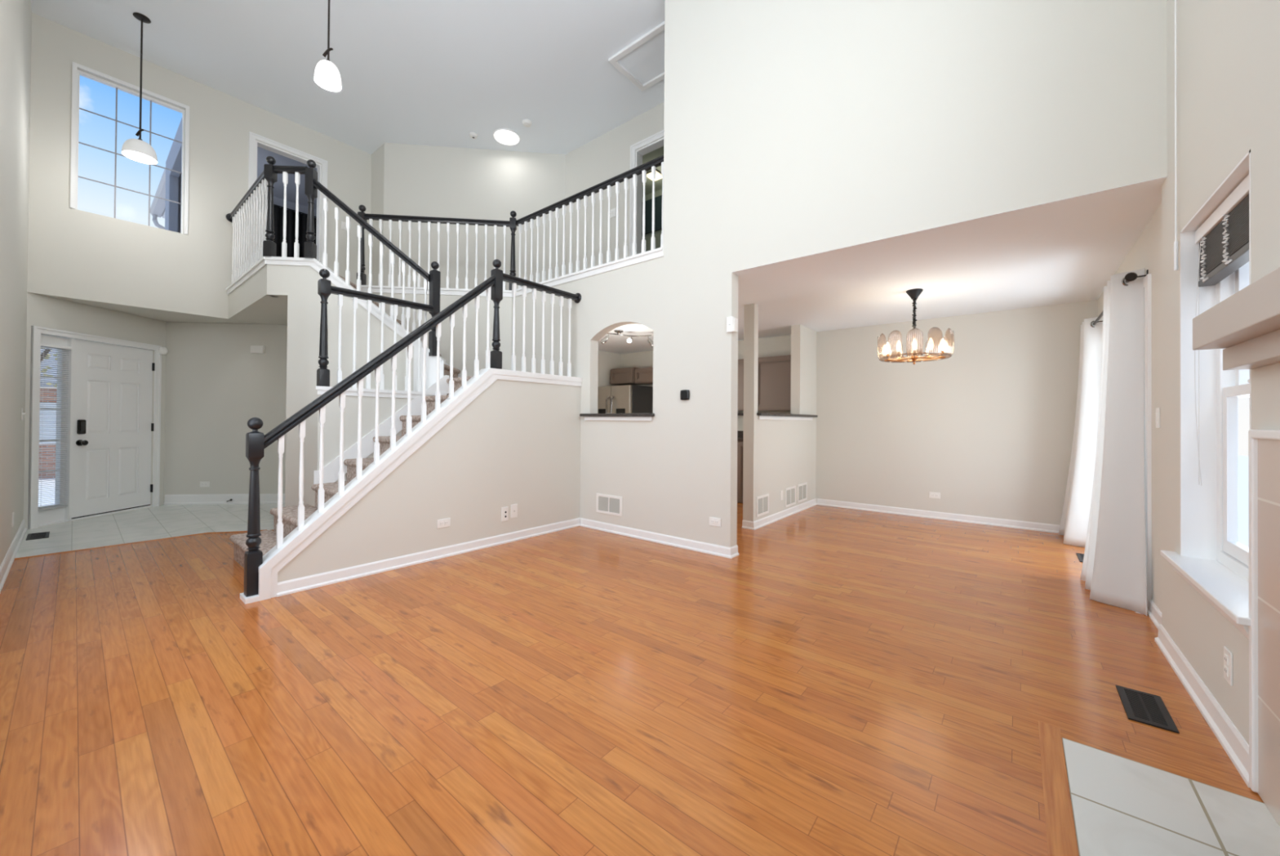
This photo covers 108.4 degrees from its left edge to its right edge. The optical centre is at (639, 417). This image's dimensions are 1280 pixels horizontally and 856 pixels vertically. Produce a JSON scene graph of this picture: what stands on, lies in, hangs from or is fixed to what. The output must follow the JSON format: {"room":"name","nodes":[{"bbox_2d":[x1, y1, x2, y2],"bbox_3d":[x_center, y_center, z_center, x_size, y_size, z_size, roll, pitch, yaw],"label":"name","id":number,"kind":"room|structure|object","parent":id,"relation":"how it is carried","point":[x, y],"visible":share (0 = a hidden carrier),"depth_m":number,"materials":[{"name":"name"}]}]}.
{"room":"living room","nodes":[
{"label":"living room","id":0,"kind":"room"},
{"bbox_2d":[0,0,31,565],"bbox_3d":[-3.048,-1.479,2.027,8.710,5.220,0.120,0,-1,39],"label":"wall","id":1,"kind":"structure","parent":0,"point":[15,15],"depth_m":3.58,"materials":[{"name":"white paint"}]},
{"bbox_2d":[0,519,26,592],"bbox_3d":[-2.952,1.077,2.007,8.290,0.109,0.022,0,-1,39],"label":"baseboard","id":2,"kind":"structure","parent":1,"relation":"attached to","point":[7,562],"depth_m":3.60,"materials":[{"name":"white paint"}]},
{"bbox_2d":[53,297,287,324],"bbox_3d":[-5.107,-1.262,5.484,3.017,0.020,1.558,0,0,-1],"label":"ceiling","id":3,"kind":"structure","parent":0,"point":[275,312],"depth_m":5.63,"materials":[{"name":"white paint"}]},
{"bbox_2d":[165,122,182,232],"bbox_3d":[-6.524,-2.845,6.583,2.760,2.476,0.100,0,-1,39],"label":"wall","id":4,"kind":"structure","parent":0,"point":[175,160],"depth_m":7.19,"materials":[{"name":"grey paint"}]},
{"bbox_2d":[26,13,371,324],"bbox_3d":[-5.160,-2.662,5.978,0.120,2.830,3.310,0,-1,39],"label":"wall","id":5,"kind":"structure","parent":0,"point":[73,254],"depth_m":5.36,"materials":[{"name":"white paint"}]},
{"bbox_2d":[23,292,166,528],"bbox_3d":[-6.252,-0.064,5.324,0.120,2.390,1.412,0,0,-1],"label":"wall","id":6,"kind":"structure","parent":5,"relation":"in","point":[44,311],"depth_m":5.20,"materials":[{"name":"white paint"}]},
{"bbox_2d":[27,325,161,528],"bbox_3d":[-6.216,0.101,5.310,0.154,2.060,1.275,0,0,-1],"label":"door","id":7,"kind":"structure","parent":6,"relation":"attached to","point":[109,424],"depth_m":5.31,"materials":[{"name":"white paint"}]},
{"bbox_2d":[38,342,71,511],"bbox_3d":[-6.200,0.096,4.877,0.040,1.735,0.271,0,0,-1],"label":"window blind","id":8,"kind":"object","parent":7,"relation":"attached to","point":[42,344],"visible":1,"depth_m":4.88,"materials":[{"name":"white paint"}]},
{"bbox_2d":[70,62,189,234],"bbox_3d":[-5.742,-2.971,5.233,0.118,1.540,0.889,0,-1,39],"label":"window","id":9,"kind":"structure","parent":5,"relation":"in","point":[76,73],"depth_m":5.15,"materials":[{"name":"white paint"}]},
{"bbox_2d":[248,131,327,262],"bbox_3d":[-5.113,-2.648,6.572,0.847,2.104,0.876,0,-1,39],"label":"door frame","id":10,"kind":"structure","parent":5,"relation":"in","point":[322,169],"depth_m":6.41,"materials":[{"name":"white paint"}]},
{"bbox_2d":[163,321,287,503],"bbox_3d":[-5.385,-0.052,6.163,1.660,2.390,0.100,0,0,-6],"label":"wall","id":11,"kind":"structure","parent":0,"point":[214,384],"depth_m":6.10,"materials":[{"name":"white paint"}]},
{"bbox_2d":[163,493,284,504],"bbox_3d":[-5.378,1.076,6.095,1.640,0.134,0.022,0,0,-6],"label":"baseboard","id":12,"kind":"structure","parent":11,"relation":"attached to","point":[265,498],"depth_m":6.07,"materials":[{"name":"white paint"}]},
{"bbox_2d":[250,345,265,353],"bbox_3d":[-5.073,-0.905,6.126,0.156,0.100,0.046,0,0,-6],"label":"door chime","id":13,"kind":"object","parent":11,"relation":"attached to","point":[254,348],"visible":1,"depth_m":6.11,"materials":[{"name":"white plastic"}]},
{"bbox_2d":[164,164,316,232],"bbox_3d":[-6.684,-2.831,8.649,0.100,2.476,3.100,0,-1,39],"label":"wall","id":14,"kind":"structure","parent":0,"point":[277,201],"depth_m":8.51,"materials":[{"name":"grey paint"}]},
{"bbox_2d":[228,264,277,319],"bbox_3d":[-4.457,-1.423,5.292,1.840,0.354,0.100,0,-1,39],"label":"wall","id":15,"kind":"structure","parent":0,"point":[251,295],"depth_m":5.16,"materials":[{"name":"white paint"}]},
{"bbox_2d":[225,256,266,294],"bbox_3d":[-4.455,-1.587,5.279,1.858,0.074,0.140,0,-1,39],"label":"trim","id":16,"kind":"structure","parent":15,"relation":"attached to","point":[256,267],"depth_m":5.14,"materials":[{"name":"white paint"}]},
{"bbox_2d":[266,264,413,506],"bbox_3d":[-2.946,-0.220,4.798,1.695,2.744,0.100,0,0,-6],"label":"wall","id":17,"kind":"structure","parent":0,"point":[298,283],"depth_m":4.71,"materials":[{"name":"white paint"}]},
{"bbox_2d":[263,256,445,391],"bbox_3d":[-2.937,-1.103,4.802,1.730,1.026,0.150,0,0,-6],"label":"trim","id":18,"kind":"structure","parent":17,"relation":"on","point":[340,279],"depth_m":4.72,"materials":[{"name":"white paint"}]},
{"bbox_2d":[226,155,440,355],"bbox_3d":[-3.752,-1.650,5.022,3.272,1.995,0.755,0,0,18],"label":"stair railing","id":19,"kind":"object","parent":18,"relation":"on","point":[252,233],"visible":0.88,"depth_m":4.77,"materials":[{"name":"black wood"}]},
{"bbox_2d":[313,374,448,484],"bbox_3d":[-2.373,0.073,4.357,0.014,1.040,1.185,0,-1,39],"label":"trim","id":20,"kind":"structure","parent":17,"relation":"attached to","point":[331,471],"depth_m":4.24,"materials":[{"name":"white paint"}]},
{"bbox_2d":[315,385,446,398],"bbox_3d":[-2.615,-0.228,4.539,0.640,0.070,1.155,0,-1,39],"label":"trim","id":21,"kind":"structure","parent":17,"relation":"attached to","point":[321,389],"depth_m":4.29,"materials":[{"name":"white paint"}]},
{"bbox_2d":[316,268,433,391],"bbox_3d":[-2.477,-0.767,4.398,0.080,1.060,1.000,0,-1,39],"label":"stair railing","id":22,"kind":"object","parent":21,"relation":"on","point":[325,289],"visible":0.89,"depth_m":4.22,"materials":[{"name":"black wood"}]},
{"bbox_2d":[31,0,665,208],"bbox_3d":[-2.441,-4.094,4.902,11.410,0.060,5.290,0,-1,39],"label":"ceiling","id":23,"kind":"structure","parent":0,"point":[433,73],"depth_m":5.25,"materials":[{"name":"white paint"}]},
{"bbox_2d":[121,12,157,164],"bbox_3d":[-5.094,-3.368,4.712,0.250,1.435,0.250,0,-1,39],"label":"pendant light","id":24,"kind":"object","parent":23,"relation":"hanging from","point":[136,149],"visible":1,"depth_m":4.71,"materials":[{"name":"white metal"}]},
{"bbox_2d":[314,0,341,91],"bbox_3d":[-2.595,-3.427,3.852,0.190,1.290,0.190,0,-1,39],"label":"pendant light","id":25,"kind":"object","parent":23,"relation":"hanging from","point":[326,75],"visible":1,"depth_m":3.84,"materials":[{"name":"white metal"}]},
{"bbox_2d":[493,128,519,145],"bbox_3d":[-1.918,-4.023,6.643,0.370,0.049,0.370,0,-1,39],"label":"ceiling light","id":26,"kind":"object","parent":23,"relation":"attached to","point":[507,136],"visible":1,"depth_m":6.59,"materials":[{"name":"white paint"}]},
{"bbox_2d":[608,21,664,91],"bbox_3d":[0.172,-4.027,5.168,0.875,0.030,0.615,0,-1,39],"label":"attic hatch","id":27,"kind":"object","parent":23,"relation":"attached to","point":[642,62],"visible":0.52,"depth_m":5.21,"materials":[{"name":"white paint"}]},
{"bbox_2d":[317,394,421,481],"bbox_3d":[-2.607,0.460,4.533,0.570,1.385,1.120,0,-1,39],"label":"wall","id":28,"kind":"structure","parent":0,"point":[331,428],"depth_m":4.11,"materials":[{"name":"white paint"}]},
{"bbox_2d":[370,142,384,285],"bbox_3d":[-3.930,-2.822,7.010,0.480,2.476,0.120,0,-1,39],"label":"wall","id":29,"kind":"structure","parent":0,"point":[378,156],"depth_m":6.97,"materials":[{"name":"white paint"}]},
{"bbox_2d":[277,378,581,582],"bbox_3d":[-1.557,0.369,4.006,0.115,1.575,2.729,0,-1,39],"label":"wall","id":30,"kind":"structure","parent":0,"point":[517,442],"depth_m":4.07,"materials":[{"name":"white paint"}]},
{"bbox_2d":[240,591,259,604],"bbox_3d":[-2.440,1.127,2.920,0.150,0.030,0.115,0,-1,39],"label":"trim","id":31,"kind":"structure","parent":30,"relation":"attached to","point":[252,598],"depth_m":2.86,"materials":[{"name":"white paint"}]},
{"bbox_2d":[258,368,582,600],"bbox_3d":[-1.559,0.270,3.999,0.150,1.437,2.744,0,-1,39],"label":"trim","id":32,"kind":"structure","parent":30,"relation":"attached to","point":[332,500],"depth_m":3.41,"materials":[{"name":"white paint"}]},
{"bbox_2d":[244,258,581,596],"bbox_3d":[-1.577,-0.174,3.984,0.112,2.600,2.805,0,-1,39],"label":"stair railing","id":33,"kind":"object","parent":32,"relation":"on","point":[256,442],"visible":0.98,"depth_m":3.48,"materials":[{"name":"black wood"}]},
{"bbox_2d":[276,517,580,596],"bbox_3d":[-1.487,1.115,3.985,0.022,0.084,2.660,0,-1,39],"label":"baseboard","id":34,"kind":"structure","parent":30,"relation":"attached to","point":[290,586],"depth_m":3.60,"materials":[{"name":"white paint"}]},
{"bbox_2d":[436,517,450,528],"bbox_3d":[-1.625,0.874,3.825,0.010,0.072,0.115,0,-1,39],"label":"wall outlet","id":35,"kind":"object","parent":30,"relation":"attached to","point":[443,522],"visible":1,"depth_m":3.82,"materials":[{"name":"white plastic"}]},
{"bbox_2d":[501,506,508,521],"bbox_3d":[-1.251,0.894,4.282,0.011,0.130,0.074,0,-1,39],"label":"jack plate","id":36,"kind":"object","parent":30,"relation":"attached to","point":[504,510],"visible":1,"depth_m":4.28,"materials":[{"name":"white plastic"}]},
{"bbox_2d":[511,503,517,518],"bbox_3d":[-1.188,0.881,4.360,0.010,0.128,0.074,0,-1,39],"label":"blank plate","id":37,"kind":"object","parent":30,"relation":"attached to","point":[513,507],"visible":1,"depth_m":4.36,"materials":[{"name":"white plastic"}]},
{"bbox_2d":[367,292,512,376],"bbox_3d":[-2.546,-0.198,5.777,1.840,2.720,0.100,0,0,-6],"label":"wall","id":38,"kind":"structure","parent":0,"point":[505,304],"depth_m":5.78,"materials":[{"name":"white paint"}]},
{"bbox_2d":[382,142,565,289],"bbox_3d":[-2.457,-2.811,6.997,2.680,2.476,0.100,0,0,-6],"label":"wall","id":39,"kind":"structure","parent":0,"point":[420,180],"depth_m":6.94,"materials":[{"name":"white paint"}]},
{"bbox_2d":[597,350,621,386],"bbox_3d":[-1.593,-0.020,7.319,0.120,2.400,3.730,0,-1,39],"label":"wall","id":40,"kind":"structure","parent":0,"point":[607,361],"depth_m":8.43,"materials":[{"name":"white paint"}]},
{"bbox_2d":[564,102,664,274],"bbox_3d":[0.212,-2.798,6.045,3.520,2.476,0.120,0,-1,39],"label":"wall","id":41,"kind":"structure","parent":0,"point":[606,157],"depth_m":6.57,"materials":[{"name":"white paint"}]},
{"bbox_2d":[629,129,663,256],"bbox_3d":[0.302,-2.612,5.954,1.021,2.104,0.144,0,-1,39],"label":"door frame","id":42,"kind":"structure","parent":41,"relation":"in","point":[636,156],"depth_m":6.20,"materials":[{"name":"white paint"}]},
{"bbox_2d":[0,502,1263,855],"bbox_3d":[-1.262,1.191,5.014,9.710,0.050,7.060,0,-1,39],"label":"floor","id":43,"kind":"structure","parent":0,"point":[846,682],"depth_m":1.92,"materials":[{"name":"brown wood"}]},
{"bbox_2d":[26,531,49,539],"bbox_3d":[-5.740,1.125,4.404,0.340,0.006,0.130,0,-1,39],"label":"floor vent","id":44,"kind":"object","parent":43,"relation":"in","point":[45,534],"visible":1,"depth_m":4.38,"materials":[{"name":"black metal"}]},
{"bbox_2d":[14,529,264,559],"bbox_3d":[-4.467,1.139,4.261,1.595,0.016,0.239,1,-1,-40],"label":"trim","id":45,"kind":"structure","parent":43,"relation":"on","point":[260,530],"depth_m":4.14,"materials":[{"name":"brown wood"}]},
{"bbox_2d":[229,275,473,567],"bbox_3d":[-2.537,-0.218,4.838,2.455,2.746,2.688,0,-1,39],"label":"staircase","id":46,"kind":"structure","parent":43,"relation":"on","point":[290,513],"depth_m":3.83,"materials":[{"name":"beige carpet"}]},
{"bbox_2d":[597,384,653,413],"bbox_3d":[-0.281,0.315,8.105,0.800,1.720,0.787,0,-1,39],"label":"refrigerator","id":47,"kind":"object","parent":43,"relation":"on","point":[628,398],"visible":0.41,"depth_m":7.83,"materials":[{"name":"grey metal"}]},
{"bbox_2d":[737,440,743,502],"bbox_3d":[1.841,0.765,6.508,0.730,0.870,0.625,0,-1,39],"label":"base cabinet","id":48,"kind":"object","parent":43,"relation":"on","point":[740,443],"visible":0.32,"depth_m":6.46,"materials":[{"name":"brown paint"}]},
{"bbox_2d":[1115,684,1179,733],"bbox_3d":[2.033,1.165,1.859,0.131,0.006,0.290,0,-1,39],"label":"floor vent","id":49,"kind":"object","parent":43,"relation":"in","point":[1143,707],"visible":1,"depth_m":1.84,"materials":[{"name":"black metal"}]},
{"bbox_2d":[1038,720,1279,855],"bbox_3d":[1.217,1.165,0.978,0.521,0.023,1.617,0,-1,39],"label":"hearth","id":50,"kind":"object","parent":43,"relation":"on","point":[1122,806],"visible":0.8,"depth_m":1.36,"materials":[{"name":"white tile"}]},
{"bbox_2d":[641,189,662,251],"bbox_3d":[0.610,-2.752,7.862,5.000,2.416,0.100,0,-1,39],"label":"wall","id":51,"kind":"structure","parent":0,"point":[657,233],"depth_m":8.14,"materials":[{"name":"grey paint"}]},
{"bbox_2d":[641,195,662,235],"bbox_3d":[0.260,-3.551,8.073,0.910,0.580,0.028,0,-1,39],"label":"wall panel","id":52,"kind":"object","parent":51,"relation":"attached to","point":[658,200],"visible":0.21,"depth_m":8.10,"materials":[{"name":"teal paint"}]},
{"bbox_2d":[642,146,663,195],"bbox_3d":[0.520,-3.997,6.958,4.000,0.060,1.640,0,-1,39],"label":"ceiling","id":53,"kind":"structure","parent":0,"point":[659,152],"depth_m":7.40,"materials":[{"name":"grey paint"}]},
{"bbox_2d":[646,168,662,181],"bbox_3d":[0.239,-3.935,7.509,0.210,0.060,0.220,0,-1,39],"label":"ceiling light","id":54,"kind":"object","parent":53,"relation":"attached to","point":[658,174],"visible":0.51,"depth_m":7.46,"materials":[{"name":"white"}]},
{"bbox_2d":[742,302,816,520],"bbox_3d":[1.784,-0.006,5.700,0.120,2.400,1.970,0,-1,39],"label":"wall","id":55,"kind":"structure","parent":0,"point":[779,455],"depth_m":5.42,"materials":[{"name":"white paint"}]},
{"bbox_2d":[755,493,768,516],"bbox_3d":[1.347,0.958,5.064,0.009,0.216,0.310,0,-1,39],"label":"air vent","id":56,"kind":"object","parent":55,"relation":"in","point":[762,501],"visible":1,"depth_m":5.06,"materials":[{"name":"white plastic"}]},
{"bbox_2d":[737,412,817,420],"bbox_3d":[1.751,-0.008,5.715,0.290,0.073,1.810,0,-1,39],"label":"granite ledge","id":57,"kind":"object","parent":55,"relation":"attached to","point":[762,415],"visible":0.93,"depth_m":5.41,"materials":[{"name":"black stone"}]},
{"bbox_2d":[742,497,817,529],"bbox_3d":[1.777,1.151,5.677,0.142,0.084,1.992,0,-1,39],"label":"baseboard","id":58,"kind":"structure","parent":55,"relation":"attached to","point":[753,525],"depth_m":5.34,"materials":[{"name":"white paint"}]},
{"bbox_2d":[785,485,795,506],"bbox_3d":[1.855,0.969,5.688,0.009,0.230,0.330,0,-1,39],"label":"air vent","id":59,"kind":"object","parent":55,"relation":"in","point":[790,492],"visible":1,"depth_m":5.68,"materials":[{"name":"white plastic"}]},
{"bbox_2d":[797,481,807,502],"bbox_3d":[2.111,0.970,6.002,0.009,0.230,0.330,0,-1,39],"label":"air vent","id":60,"kind":"object","parent":55,"relation":"in","point":[802,487],"visible":1,"depth_m":6.00,"materials":[{"name":"white plastic"}]},
{"bbox_2d":[511,0,1167,546],"bbox_3d":[0.549,-1.437,4.152,5.580,5.220,0.120,0,-1,39],"label":"wall","id":61,"kind":"structure","parent":0,"point":[793,129],"depth_m":3.50,"materials":[{"name":"white paint"}]},
{"bbox_2d":[360,284,511,297],"bbox_3d":[-2.539,-1.567,5.772,1.870,0.079,0.130,0,0,-6],"label":"trim","id":62,"kind":"structure","parent":61,"relation":"attached to","point":[386,289],"depth_m":5.71,"materials":[{"name":"white paint"}]},
{"bbox_2d":[511,247,663,297],"bbox_3d":[-0.670,-1.557,5.128,2.375,0.079,0.150,0,-1,39],"label":"trim","id":63,"kind":"structure","parent":61,"relation":"attached to","point":[658,252],"depth_m":4.82,"materials":[{"name":"white paint"}]},
{"bbox_2d":[595,493,622,515],"bbox_3d":[-0.320,0.893,4.746,0.356,0.196,0.009,0,-1,39],"label":"air vent","id":64,"kind":"object","parent":61,"relation":"in","point":[606,504],"visible":1,"depth_m":4.74,"materials":[{"name":"white plastic"}]},
{"bbox_2d":[579,413,654,420],"bbox_3d":[-0.188,-0.006,4.757,0.975,0.072,0.265,0,-1,39],"label":"granite ledge","id":65,"kind":"object","parent":61,"relation":"attached to","point":[588,416],"visible":0.88,"depth_m":4.64,"materials":[{"name":"black stone"}]},
{"bbox_2d":[579,517,738,558],"bbox_3d":[0.098,1.130,4.472,1.822,0.084,0.142,0,-1,39],"label":"baseboard","id":66,"kind":"structure","parent":61,"relation":"attached to","point":[708,548],"depth_m":4.28,"materials":[{"name":"white paint"}]},
{"bbox_2d":[680,389,689,399],"bbox_3d":[0.405,-0.205,4.160,0.094,0.094,0.025,0,-1,39],"label":"thermostat","id":67,"kind":"object","parent":61,"relation":"attached to","point":[685,393],"visible":1,"depth_m":4.14,"materials":[{"name":"black plastic"}]},
{"bbox_2d":[709,516,720,526],"bbox_3d":[0.643,0.894,3.961,0.115,0.072,0.010,0,-1,39],"label":"wall outlet","id":68,"kind":"object","parent":61,"relation":"attached to","point":[713,521],"visible":1,"depth_m":3.96,"materials":[{"name":"white plastic"}]},
{"bbox_2d":[726,315,737,332],"bbox_3d":[0.778,-0.782,3.895,0.070,0.130,0.076,0,-1,39],"label":"sensor","id":69,"kind":"object","parent":61,"relation":"attached to","point":[731,322],"visible":1,"depth_m":3.87,"materials":[{"name":"white plastic"}]},
{"bbox_2d":[732,176,1166,275],"bbox_3d":[1.761,-1.224,3.161,2.450,0.002,0.120,0,-1,39],"label":"beam","id":70,"kind":"structure","parent":61,"relation":"attached to","point":[1157,182],"depth_m":2.89,"materials":[{"name":"white paint"}]},
{"bbox_2d":[621,299,1097,524],"bbox_3d":[2.144,0.004,6.755,6.685,2.400,0.120,0,-1,39],"label":"wall","id":71,"kind":"structure","parent":0,"point":[987,426],"depth_m":5.42,"materials":[{"name":"white paint"}]},
{"bbox_2d":[610,367,640,385],"bbox_3d":[-0.209,-0.740,8.342,0.530,0.275,0.405,0,-1,39],"label":"upper cabinet","id":72,"kind":"object","parent":71,"relation":"attached to","point":[620,376],"visible":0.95,"depth_m":8.19,"materials":[{"name":"brown paint"}]},
{"bbox_2d":[634,367,653,384],"bbox_3d":[0.349,-0.722,7.912,0.860,0.260,0.365,0,-1,39],"label":"upper cabinet","id":73,"kind":"object","parent":71,"relation":"attached to","point":[642,375],"visible":0.43,"depth_m":7.93,"materials":[{"name":"brown paint"}]},
{"bbox_2d":[737,358,758,411],"bbox_3d":[1.250,-0.480,7.173,1.270,0.760,0.365,0,-1,39],"label":"upper cabinet","id":74,"kind":"object","parent":71,"relation":"attached to","point":[740,362],"visible":0.04,"depth_m":6.78,"materials":[{"name":"brown paint"}]},
{"bbox_2d":[757,354,791,410],"bbox_3d":[1.983,-0.479,6.576,0.600,0.760,0.365,0,-1,39],"label":"upper cabinet","id":75,"kind":"object","parent":71,"relation":"attached to","point":[774,375],"visible":0.63,"depth_m":6.45,"materials":[{"name":"brown paint"}]},
{"bbox_2d":[817,497,1060,533],"bbox_3d":[3.528,1.163,5.520,2.775,0.084,0.022,0,-1,39],"label":"baseboard","id":76,"kind":"structure","parent":71,"relation":"attached to","point":[1041,526],"depth_m":5.44,"materials":[{"name":"white paint"}]},
{"bbox_2d":[598,186,1161,354],"bbox_3d":[1.006,-1.225,5.357,6.685,0.020,3.750,0,-1,39],"label":"ceiling","id":77,"kind":"structure","parent":0,"point":[1068,254],"depth_m":3.92,"materials":[{"name":"white paint"}]},
{"bbox_2d":[600,329,653,346],"bbox_3d":[-0.276,-1.112,6.442,0.995,0.210,0.168,1,0,-12],"label":"track light","id":78,"kind":"object","parent":77,"relation":"attached to","point":[604,340],"visible":0.66,"depth_m":6.44,"materials":[{"name":"silver metal"}]},
{"bbox_2d":[880,288,951,364],"bbox_3d":[2.611,-0.859,4.393,0.630,0.700,0.630,0,-1,39],"label":"chandelier","id":79,"kind":"object","parent":77,"relation":"hanging from","point":[943,347],"visible":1,"depth_m":4.36,"materials":[{"name":"black metal"}]},
{"bbox_2d":[1097,202,1161,611],"bbox_3d":[3.776,-0.007,3.534,0.115,2.400,3.050,0,-1,39],"label":"wall","id":80,"kind":"structure","parent":0,"point":[1145,252],"depth_m":2.73,"materials":[{"name":"white paint"}]},
{"bbox_2d":[1093,269,1148,324],"bbox_3d":[3.794,-0.875,3.731,0.108,0.070,2.228,0,-1,39],"label":"curtain rod","id":81,"kind":"object","parent":80,"relation":"attached to","point":[1131,276],"visible":0.44,"depth_m":2.89,"materials":[{"name":"brown metal"}]},
{"bbox_2d":[1058,315,1102,546],"bbox_3d":[4.263,0.140,4.466,0.284,2.122,0.585,0,-1,39],"label":"curtain","id":82,"kind":"object","parent":81,"relation":"hanging from","point":[1074,521],"visible":0.8,"depth_m":4.30,"materials":[{"name":"white fabric"}]},
{"bbox_2d":[1080,267,1147,615],"bbox_3d":[3.144,0.121,3.066,0.271,2.122,0.644,0,-1,39],"label":"curtain","id":83,"kind":"object","parent":81,"relation":"hanging from","point":[1113,569],"visible":0.97,"depth_m":2.95,"materials":[{"name":"white fabric"}]},
{"bbox_2d":[1142,273,1151,608],"bbox_3d":[3.751,0.163,3.537,0.106,2.060,1.955,0,-1,39],"label":"door","id":84,"kind":"structure","parent":80,"relation":"in","point":[1147,279],"depth_m":2.81,"materials":[{"name":"white paint"}]},
{"bbox_2d":[1146,599,1161,629],"bbox_3d":[2.922,1.138,2.598,0.022,0.084,0.538,0,-1,39],"label":"baseboard","id":85,"kind":"structure","parent":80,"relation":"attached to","point":[1154,613],"depth_m":2.68,"materials":[{"name":"white paint"}]},
{"bbox_2d":[1155,407,1159,427],"bbox_3d":[2.985,0.001,2.663,0.010,0.116,0.072,0,-1,39],"label":"light switch","id":86,"kind":"object","parent":80,"relation":"attached to","point":[1157,409],"visible":1,"depth_m":2.65,"materials":[{"name":"white plastic"}]},
{"bbox_2d":[1161,0,1279,744],"bbox_3d":[1.535,-1.453,0.819,0.160,5.220,4.040,0,-1,39],"label":"wall","id":87,"kind":"structure","parent":0,"point":[1228,51],"depth_m":1.78,"materials":[{"name":"white paint"}]},
{"bbox_2d":[1173,0,1177,270],"bbox_3d":[2.509,-1.859,2.157,0.022,2.345,0.019,0,-1,39],"label":"blind wand","id":88,"kind":"object","parent":87,"relation":"hanging from","point":[1175,242],"visible":1,"depth_m":2.15,"materials":[{"name":"white paint"}]},
{"bbox_2d":[1154,623,1250,787],"bbox_3d":[2.340,1.123,1.933,0.052,0.097,1.272,0,-1,39],"label":"baseboard","id":89,"kind":"structure","parent":87,"relation":"attached to","point":[1230,738],"depth_m":1.79,"materials":[{"name":"white paint"}]},
{"bbox_2d":[1160,149,1251,639],"bbox_3d":[2.295,-0.078,1.782,0.225,1.585,1.000,0,-1,39],"label":"window","id":90,"kind":"structure","parent":87,"relation":"in","point":[1212,560],"depth_m":2.07,"materials":[{"name":"white paint"}]},
{"bbox_2d":[1194,174,1248,485],"bbox_3d":[2.300,-0.276,1.785,0.068,1.152,0.788,0,-1,39],"label":"window blind","id":91,"kind":"object","parent":90,"relation":"attached to","point":[1222,239],"visible":0.73,"depth_m":1.84,"materials":[{"name":"white paint"}]},
{"bbox_2d":[1223,645,1232,685],"bbox_3d":[2.098,0.885,1.649,0.010,0.115,0.072,0,-1,39],"label":"wall outlet","id":92,"kind":"object","parent":87,"relation":"attached to","point":[1228,655],"visible":1,"depth_m":1.64,"materials":[{"name":"white plastic"}]},
{"bbox_2d":[1192,266,1279,369],"bbox_3d":[1.397,-0.254,0.882,0.129,0.178,1.688,0,-1,39],"label":"mantel shelf","id":93,"kind":"object","parent":87,"relation":"attached to","point":[1246,324],"visible":1,"depth_m":1.28,"materials":[{"name":"beige paint"}]},
{"bbox_2d":[1248,429,1279,826],"bbox_3d":[1.422,0.591,0.836,0.030,1.124,1.595,0,-1,39],"label":"fireplace","id":94,"kind":"object","parent":87,"relation":"attached to","point":[1264,445],"visible":1,"depth_m":1.39,"materials":[{"name":"beige tile"}]},
{"bbox_3d":[-0.769,-1.400,6.736,5.710,0.324,6.960,0,-1,39],"label":"floor","id":95,"kind":"structure","parent":0,"visible":0},
{"bbox_2d":[356,155,663,289],"bbox_3d":[-1.476,-2.103,5.410,3.943,1.049,0.868,0,0,19],"label":"balcony railing","id":96,"kind":"object","parent":95,"relation":"on","point":[513,223],"visible":0.8,"depth_m":5.51,"materials":[{"name":"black wood"}]},
{"bbox_3d":[-5.007,-2.820,8.443,2.760,2.476,0.100,0,-1,39],"label":"wall","id":97,"kind":"structure","parent":0,"visible":0},
{"bbox_2d":[256,200,316,257],"bbox_3d":[-6.483,-3.378,8.654,0.064,1.022,1.450,0,-1,39],"label":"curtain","id":98,"kind":"object","parent":97,"relation":"hanging from","point":[277,210],"visible":0.27,"depth_m":8.59,"materials":[{"name":"black fabric"}]},
{"label":"outside","id":99,"kind":"structure","parent":0,"visible":0},
{"bbox_2d":[38,455,1248,546],"bbox_3d":[-4.603,1.728,10.183,100.000,0.100,70.000,0,-1,39],"label":"ground","id":100,"kind":"structure","parent":99,"point":[1242,460],"depth_m":10.02,"materials":[{"name":"white"}]},
{"bbox_2d":[38,347,57,478],"bbox_3d":[-19.244,-0.841,12.477,6.400,4.850,9.800,0,-1,39],"label":"brick house","id":101,"kind":"structure","parent":100,"relation":"on","point":[55,387],"depth_m":12.29,"materials":[{"name":"red brick"}]},
{"bbox_2d":[40,347,57,386],"bbox_3d":[-12.514,-0.760,9.169,1.686,4.746,2.673,0,-1,39],"label":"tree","id":102,"kind":"object","parent":100,"relation":"on","point":[44,348],"visible":0.02,"depth_m":9.44,"materials":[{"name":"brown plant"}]},
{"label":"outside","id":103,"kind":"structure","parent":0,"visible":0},
{"bbox_2d":[150,166,165,229],"bbox_3d":[-8.097,-4.408,8.654,5.500,1.304,1.110,0,-1,39],"label":"roof eave","id":104,"kind":"object","parent":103,"point":[157,206],"visible":0.15,"depth_m":9.47,"materials":[{"name":"grey metal"}]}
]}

